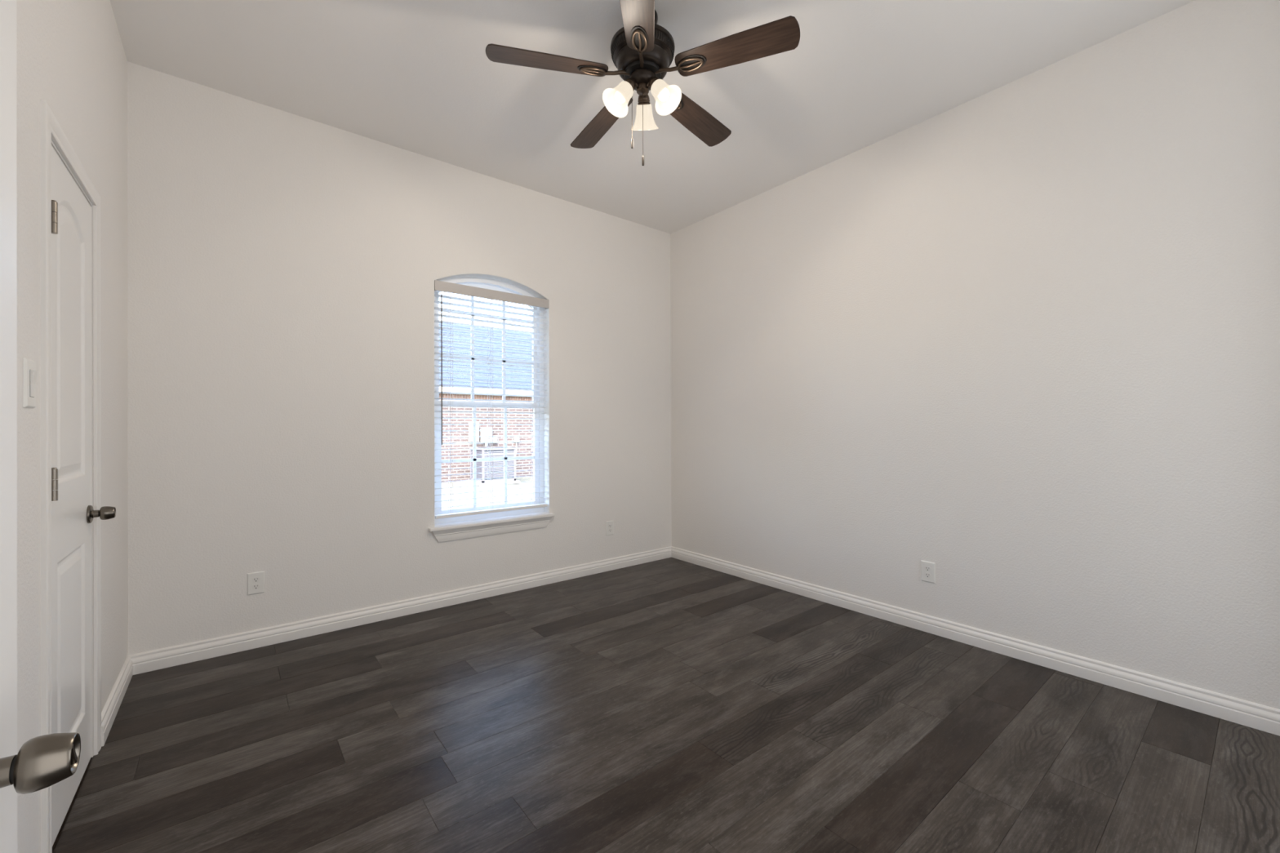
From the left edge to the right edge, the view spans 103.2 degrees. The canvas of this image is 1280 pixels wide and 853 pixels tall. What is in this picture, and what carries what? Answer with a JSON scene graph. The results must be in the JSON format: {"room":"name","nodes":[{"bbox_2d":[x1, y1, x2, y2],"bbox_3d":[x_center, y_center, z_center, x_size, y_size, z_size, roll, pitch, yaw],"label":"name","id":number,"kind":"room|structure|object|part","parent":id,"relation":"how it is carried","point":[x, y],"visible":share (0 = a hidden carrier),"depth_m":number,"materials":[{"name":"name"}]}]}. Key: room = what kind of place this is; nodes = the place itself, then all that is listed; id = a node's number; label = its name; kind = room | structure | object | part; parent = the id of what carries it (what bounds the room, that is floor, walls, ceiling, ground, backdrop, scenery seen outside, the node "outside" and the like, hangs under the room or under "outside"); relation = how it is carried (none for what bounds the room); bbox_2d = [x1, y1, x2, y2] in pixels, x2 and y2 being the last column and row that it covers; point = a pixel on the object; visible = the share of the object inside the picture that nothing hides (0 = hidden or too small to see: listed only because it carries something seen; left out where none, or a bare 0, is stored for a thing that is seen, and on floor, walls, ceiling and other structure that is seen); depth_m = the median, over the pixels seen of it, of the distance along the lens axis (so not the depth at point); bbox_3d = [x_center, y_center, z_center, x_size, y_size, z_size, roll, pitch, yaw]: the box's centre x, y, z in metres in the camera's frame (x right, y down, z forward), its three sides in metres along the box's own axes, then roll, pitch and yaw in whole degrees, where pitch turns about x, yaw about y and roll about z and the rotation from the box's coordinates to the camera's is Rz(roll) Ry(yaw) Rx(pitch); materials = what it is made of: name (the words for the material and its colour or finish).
{"room":"empty bedroom","nodes":[
{"label":"empty bedroom","id":0,"kind":"room"},
{"bbox_2d":[16,0,128,852],"bbox_3d":[-1.423,-0.298,1.025,0.120,3.090,3.740,0,0,-39],"label":"wall","id":1,"kind":"structure","parent":0,"point":[71,57],"depth_m":1.76,"materials":[{"name":"white paint"}]},
{"bbox_2d":[22,357,38,408],"bbox_3d":[-1.556,-0.110,1.300,0.014,0.125,0.079,0,0,-39],"label":"light switch","id":2,"kind":"object","parent":1,"relation":"attached to","point":[29,372],"visible":1,"depth_m":1.28,"materials":[{"name":"white plastic"}]},
{"bbox_3d":[-1.557,-0.110,1.299,0.001,0.069,0.035,0,0,-39],"label":"switch frame","id":3,"kind":"part","parent":2,"relation":"part of","materials":[{"name":"white plastic"}]},
{"bbox_2d":[40,99,101,852],"bbox_3d":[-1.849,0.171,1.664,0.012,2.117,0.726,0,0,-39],"label":"trim","id":4,"kind":"structure","parent":1,"relation":"attached to","point":[51,129],"depth_m":1.42,"materials":[{"name":"white paint"}]},
{"bbox_2d":[51,145,115,845],"bbox_3d":[-1.839,0.201,1.665,0.103,2.034,0.597,0,0,-39],"label":"door","id":5,"kind":"structure","parent":1,"relation":"in","point":[73,512],"depth_m":1.65,"materials":[{"name":"white paint"}]},
{"bbox_3d":[-1.995,0.319,1.845,0.013,0.066,0.066,0,0,-39],"label":"knob","id":6,"kind":"part","parent":5,"relation":"part of","materials":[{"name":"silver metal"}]},
{"bbox_2d":[101,655,133,746],"bbox_3d":[-1.402,1.179,1.113,0.019,0.098,3.620,0,0,-39],"label":"baseboard","id":7,"kind":"structure","parent":1,"relation":"attached to","point":[108,713],"depth_m":2.18,"materials":[{"name":"white paint"}]},
{"bbox_2d":[127,61,671,655],"bbox_3d":[-1.177,-0.294,3.721,3.877,3.090,0.160,0,0,-39],"label":"wall","id":8,"kind":"structure","parent":0,"point":[282,266],"depth_m":3.05,"materials":[{"name":"white paint"}]},
{"bbox_2d":[247,570,264,595],"bbox_3d":[-2.143,0.875,2.833,0.079,0.122,0.009,0,0,-39],"label":"wall outlet","id":9,"kind":"object","parent":8,"relation":"attached to","point":[255,580],"visible":1,"depth_m":2.83,"materials":[{"name":"white plastic"}]},
{"bbox_2d":[252,577,259,582],"bbox_3d":[-2.143,0.855,2.833,0.034,0.028,0.009,0,0,-39],"label":"receptacle","id":10,"kind":"object","parent":9,"relation":"attached to","point":[255,580],"depth_m":2.83,"materials":[{"name":"white plastic"}]},
{"bbox_2d":[252,583,259,589],"bbox_3d":[-2.143,0.894,2.833,0.034,0.028,0.009,0,0,-39],"label":"receptacle","id":11,"kind":"object","parent":9,"relation":"attached to","point":[255,586],"depth_m":2.83,"materials":[{"name":"white plastic"}]},
{"bbox_2d":[128,546,671,675],"bbox_3d":[-1.116,1.182,3.649,3.637,0.098,0.019,0,0,-39],"label":"baseboard","id":12,"kind":"structure","parent":8,"relation":"attached to","point":[159,659],"depth_m":3.15,"materials":[{"name":"white paint"}]},
{"bbox_2d":[428,273,555,542],"bbox_3d":[-1.096,-0.160,3.758,0.938,1.892,0.198,0,0,-39],"label":"window","id":13,"kind":"structure","parent":8,"relation":"in","point":[446,529],"depth_m":3.81,"materials":[{"name":"white paint"}]},
{"bbox_2d":[439,296,532,402],"bbox_3d":[-1.142,-0.604,3.826,0.732,0.844,0.013,0,0,-39],"label":"grille","id":14,"kind":"object","parent":13,"relation":"attached to","point":[472,359],"depth_m":3.80,"materials":[{"name":"white plastic"}]},
{"bbox_3d":[-1.142,-0.604,3.826,0.796,0.921,0.022,0,0,-39],"label":"sash","id":15,"kind":"part","parent":13,"relation":"part of","materials":[{"name":"white plastic"}]},
{"bbox_3d":[-1.121,0.228,3.801,0.794,0.824,0.026,0,0,-39],"label":"sash","id":16,"kind":"part","parent":13,"relation":"part of","materials":[{"name":"white plastic"}]},
{"bbox_2d":[441,406,534,506],"bbox_3d":[-1.121,0.222,3.802,0.722,0.736,0.013,0,0,-39],"label":"grille","id":17,"kind":"object","parent":13,"relation":"attached to","point":[474,464],"depth_m":3.87,"materials":[{"name":"white plastic"}]},
{"bbox_2d":[434,280,549,519],"bbox_3d":[-1.069,-0.182,3.736,0.868,1.626,0.080,0,0,-39],"label":"window blind","id":18,"kind":"object","parent":13,"relation":"attached to","point":[440,286],"visible":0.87,"depth_m":3.71,"materials":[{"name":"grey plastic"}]},
{"bbox_3d":[-1.325,-0.161,3.546,0.016,1.560,0.057,0,0,-39],"label":"ladder cord","id":19,"kind":"part","parent":18,"relation":"part of","materials":[{"name":"white fabric"}]},
{"bbox_3d":[-1.099,-0.161,3.727,0.016,1.560,0.057,0,0,-39],"label":"ladder cord","id":20,"kind":"part","parent":18,"relation":"part of","materials":[{"name":"white fabric"}]},
{"bbox_3d":[-1.074,0.620,3.743,0.852,0.022,0.048,0,0,-39],"label":"rail","id":21,"kind":"part","parent":18,"relation":"part of","materials":[{"name":"white plastic"}]},
{"bbox_3d":[-0.827,-0.161,3.945,0.016,1.560,0.057,0,0,-39],"label":"ladder cord","id":22,"kind":"part","parent":18,"relation":"part of","materials":[{"name":"white fabric"}]},
{"bbox_2d":[605,520,613,535],"bbox_3d":[-0.256,0.871,4.346,0.079,0.122,0.009,0,0,-39],"label":"wall outlet","id":23,"kind":"object","parent":8,"relation":"attached to","point":[610,524],"visible":1,"depth_m":4.34,"materials":[{"name":"white plastic"}]},
{"bbox_2d":[527,305,533,500],"bbox_3d":[-1.010,-0.294,4.023,6.200,3.550,0.098,0,0,-39],"label":"wall","id":24,"kind":"structure","parent":0,"point":[527,305],"depth_m":4.18,"materials":[{"name":"brick"}]},
{"bbox_2d":[109,0,1195,233],"bbox_3d":[0.000,-1.886,1.627,4.657,0.120,4.910,0,0,-39],"label":"ceiling","id":25,"kind":"structure","parent":0,"point":[419,77],"depth_m":2.62,"materials":[{"name":"white paint"}]},
{"bbox_2d":[485,0,799,165],"bbox_3d":[0.011,-1.486,2.297,1.281,0.678,1.273,0,0,-39],"label":"ceiling fan","id":26,"kind":"object","parent":25,"relation":"hanging from","point":[642,51],"visible":1,"depth_m":2.18,"materials":[{"name":"brown wood"}]},
{"bbox_3d":[-0.392,-1.556,2.165,0.513,0.035,0.141,0,0,-13],"label":"blade","id":27,"kind":"part","parent":26,"relation":"part of","materials":[{"name":"brown wood"}]},
{"bbox_3d":[-0.202,-1.556,2.614,0.141,0.035,0.513,0,0,-31],"label":"blade","id":28,"kind":"part","parent":26,"relation":"part of","materials":[{"name":"brown wood"}]},
{"bbox_3d":[-0.082,-1.442,2.214,0.130,0.099,0.130,38,-16,-21],"label":"lamp shade","id":29,"kind":"part","parent":26,"relation":"part of","materials":[{"name":"white glass"}]},
{"bbox_3d":[-0.077,-1.451,2.216,0.051,0.076,0.051,38,-16,-21],"label":"bulb","id":30,"kind":"part","parent":26,"relation":"part of","materials":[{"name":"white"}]},
{"bbox_3d":[-0.026,-1.405,2.250,0.022,0.253,0.003,0,0,-15],"label":"pull chain","id":31,"kind":"part","parent":26,"relation":"part of","materials":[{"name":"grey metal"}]},
{"bbox_3d":[-0.012,-1.557,1.846,0.141,0.035,0.513,0,0,3],"label":"blade","id":32,"kind":"part","parent":26,"relation":"part of","materials":[{"name":"brown wood"}]},
{"bbox_3d":[0.013,-1.345,2.235,0.003,0.305,0.014,0,0,-2],"label":"pull chain","id":33,"kind":"part","parent":26,"relation":"part of","materials":[{"name":"grey metal"}]},
{"bbox_3d":[0.020,-1.442,2.364,0.130,0.099,0.130,0,35,4],"label":"lamp shade","id":34,"kind":"part","parent":26,"relation":"part of","materials":[{"name":"white glass"}]},
{"bbox_3d":[0.094,-1.451,2.204,0.051,0.076,0.051,-40,-21,27],"label":"bulb","id":35,"kind":"part","parent":26,"relation":"part of","materials":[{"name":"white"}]},
{"bbox_3d":[0.099,-1.443,2.200,0.130,0.099,0.130,-40,-21,27],"label":"lamp shade","id":36,"kind":"part","parent":26,"relation":"part of","materials":[{"name":"white glass"}]},
{"bbox_3d":[0.283,-1.557,2.573,0.141,0.035,0.513,0,0,41],"label":"blade","id":37,"kind":"part","parent":26,"relation":"part of","materials":[{"name":"brown wood"}]},
{"bbox_3d":[0.394,-1.558,2.099,0.513,0.035,0.141,0,0,23],"label":"blade","id":38,"kind":"part","parent":26,"relation":"part of","materials":[{"name":"brown wood"}]},
{"bbox_2d":[52,557,1279,852],"bbox_3d":[0.317,1.275,1.862,3.837,0.102,4.900,0,0,-39],"label":"floor","id":39,"kind":"structure","parent":0,"point":[670,704],"depth_m":1.94,"materials":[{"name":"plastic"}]},
{"bbox_2d":[670,0,1279,709],"bbox_3d":[1.793,-0.304,3.020,0.120,3.090,4.650,0,0,-39],"label":"wall","id":40,"kind":"structure","parent":0,"point":[1020,340],"depth_m":2.63,"materials":[{"name":"white paint"}]},
{"bbox_2d":[920,560,935,583],"bbox_3d":[1.713,0.865,3.019,0.009,0.122,0.079,0,0,-39],"label":"wall outlet","id":41,"kind":"object","parent":40,"relation":"attached to","point":[927,568],"visible":1,"depth_m":3.02,"materials":[{"name":"white plastic"}]},
{"bbox_2d":[924,565,930,571],"bbox_3d":[1.713,0.846,3.019,0.009,0.028,0.034,0,0,-39],"label":"receptacle","id":42,"kind":"object","parent":41,"relation":"attached to","point":[927,568],"depth_m":3.02,"materials":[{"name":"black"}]},
{"bbox_2d":[924,572,930,577],"bbox_3d":[1.713,0.885,3.019,0.009,0.028,0.034,0,0,-39],"label":"receptacle","id":43,"kind":"object","parent":41,"relation":"attached to","point":[927,575],"depth_m":3.02,"materials":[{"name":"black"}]},
{"bbox_2d":[671,546,1279,736],"bbox_3d":[1.741,1.172,2.978,0.019,0.098,4.640,0,0,-39],"label":"baseboard","id":44,"kind":"structure","parent":40,"relation":"attached to","point":[1239,711],"depth_m":2.61,"materials":[{"name":"white paint"}]},
{"bbox_3d":[0.239,-0.304,0.037,1.237,3.090,0.120,0,0,-39],"label":"wall","id":45,"kind":"structure","parent":0,"visible":0},
{"bbox_2d":[0,0,80,852],"bbox_3d":[-0.411,0.194,0.208,0.103,2.034,0.932,0,0,-37],"label":"door","id":46,"kind":"structure","parent":45,"relation":"in","point":[42,762],"depth_m":0.55,"materials":[{"name":"white paint"}]},
{"label":"outside","id":47,"kind":"structure","parent":0,"visible":0},
{"bbox_3d":[-9.956,1.710,25.582,70.000,0.270,44.730,0,0,-39],"label":"ground","id":48,"kind":"structure","parent":47,"visible":0},
{"bbox_2d":[439,291,507,328],"bbox_3d":[-10.137,-2.763,22.761,7.238,8.680,5.084,0,0,-39],"label":"bare tree","id":49,"kind":"object","parent":48,"relation":"on","point":[442,291],"visible":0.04,"depth_m":23.27,"materials":[{"name":"grey plant"}]},
{"bbox_2d":[439,323,533,483],"bbox_3d":[-6.246,-1.017,17.750,18.000,5.133,8.310,0,0,-39],"label":"neighbor house","id":50,"kind":"structure","parent":48,"relation":"on","point":[445,433],"depth_m":14.68,"materials":[{"name":"brick"}]},
{"bbox_2d":[468,422,479,442],"bbox_3d":[-4.594,0.164,14.057,0.245,0.530,0.131,0,0,-39],"label":"electrical panel","id":51,"kind":"object","parent":50,"relation":"attached to","point":[470,427],"visible":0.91,"depth_m":14.03,"materials":[{"name":"grey metal"}]},
{"bbox_2d":[480,428,492,442],"bbox_3d":[-4.295,0.248,14.239,0.320,0.380,0.219,0,0,-39],"label":"electric meter","id":52,"kind":"object","parent":50,"relation":"attached to","point":[486,439],"visible":0.8,"depth_m":14.19,"materials":[{"name":"grey metal"}]},
{"bbox_2d":[492,437,497,441],"bbox_3d":[-4.132,0.391,14.452,0.130,0.155,0.091,0,0,-39],"label":"junction box","id":53,"kind":"object","parent":50,"relation":"attached to","point":[494,439],"visible":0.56,"depth_m":14.41,"materials":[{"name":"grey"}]},
{"bbox_2d":[513,437,519,441],"bbox_3d":[-3.613,0.390,14.868,0.140,0.155,0.091,0,0,-39],"label":"junction box","id":54,"kind":"object","parent":50,"relation":"attached to","point":[515,439],"visible":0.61,"depth_m":14.83,"materials":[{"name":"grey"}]},
{"bbox_2d":[441,476,533,510],"bbox_3d":[0.104,1.490,11.431,40.000,0.024,10.060,0,0,-39],"label":"lawn","id":55,"kind":"structure","parent":48,"relation":"on","point":[467,489],"depth_m":11.35,"materials":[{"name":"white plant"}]},
{"bbox_2d":[466,446,519,486],"bbox_3d":[-3.884,1.017,13.400,1.060,0.953,1.020,0,0,-39],"label":"air conditioner","id":56,"kind":"object","parent":55,"relation":"on","point":[480,451],"visible":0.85,"depth_m":13.05,"materials":[{"name":"grey metal"}]},
{"bbox_2d":[469,297,524,330],"bbox_3d":[-6.755,-4.459,32.956,9.033,12.165,5.937,0,0,-21],"label":"bare tree","id":57,"kind":"object","parent":48,"relation":"on","point":[482,298],"visible":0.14,"depth_m":32.17,"materials":[{"name":"grey plant"}]}
]}

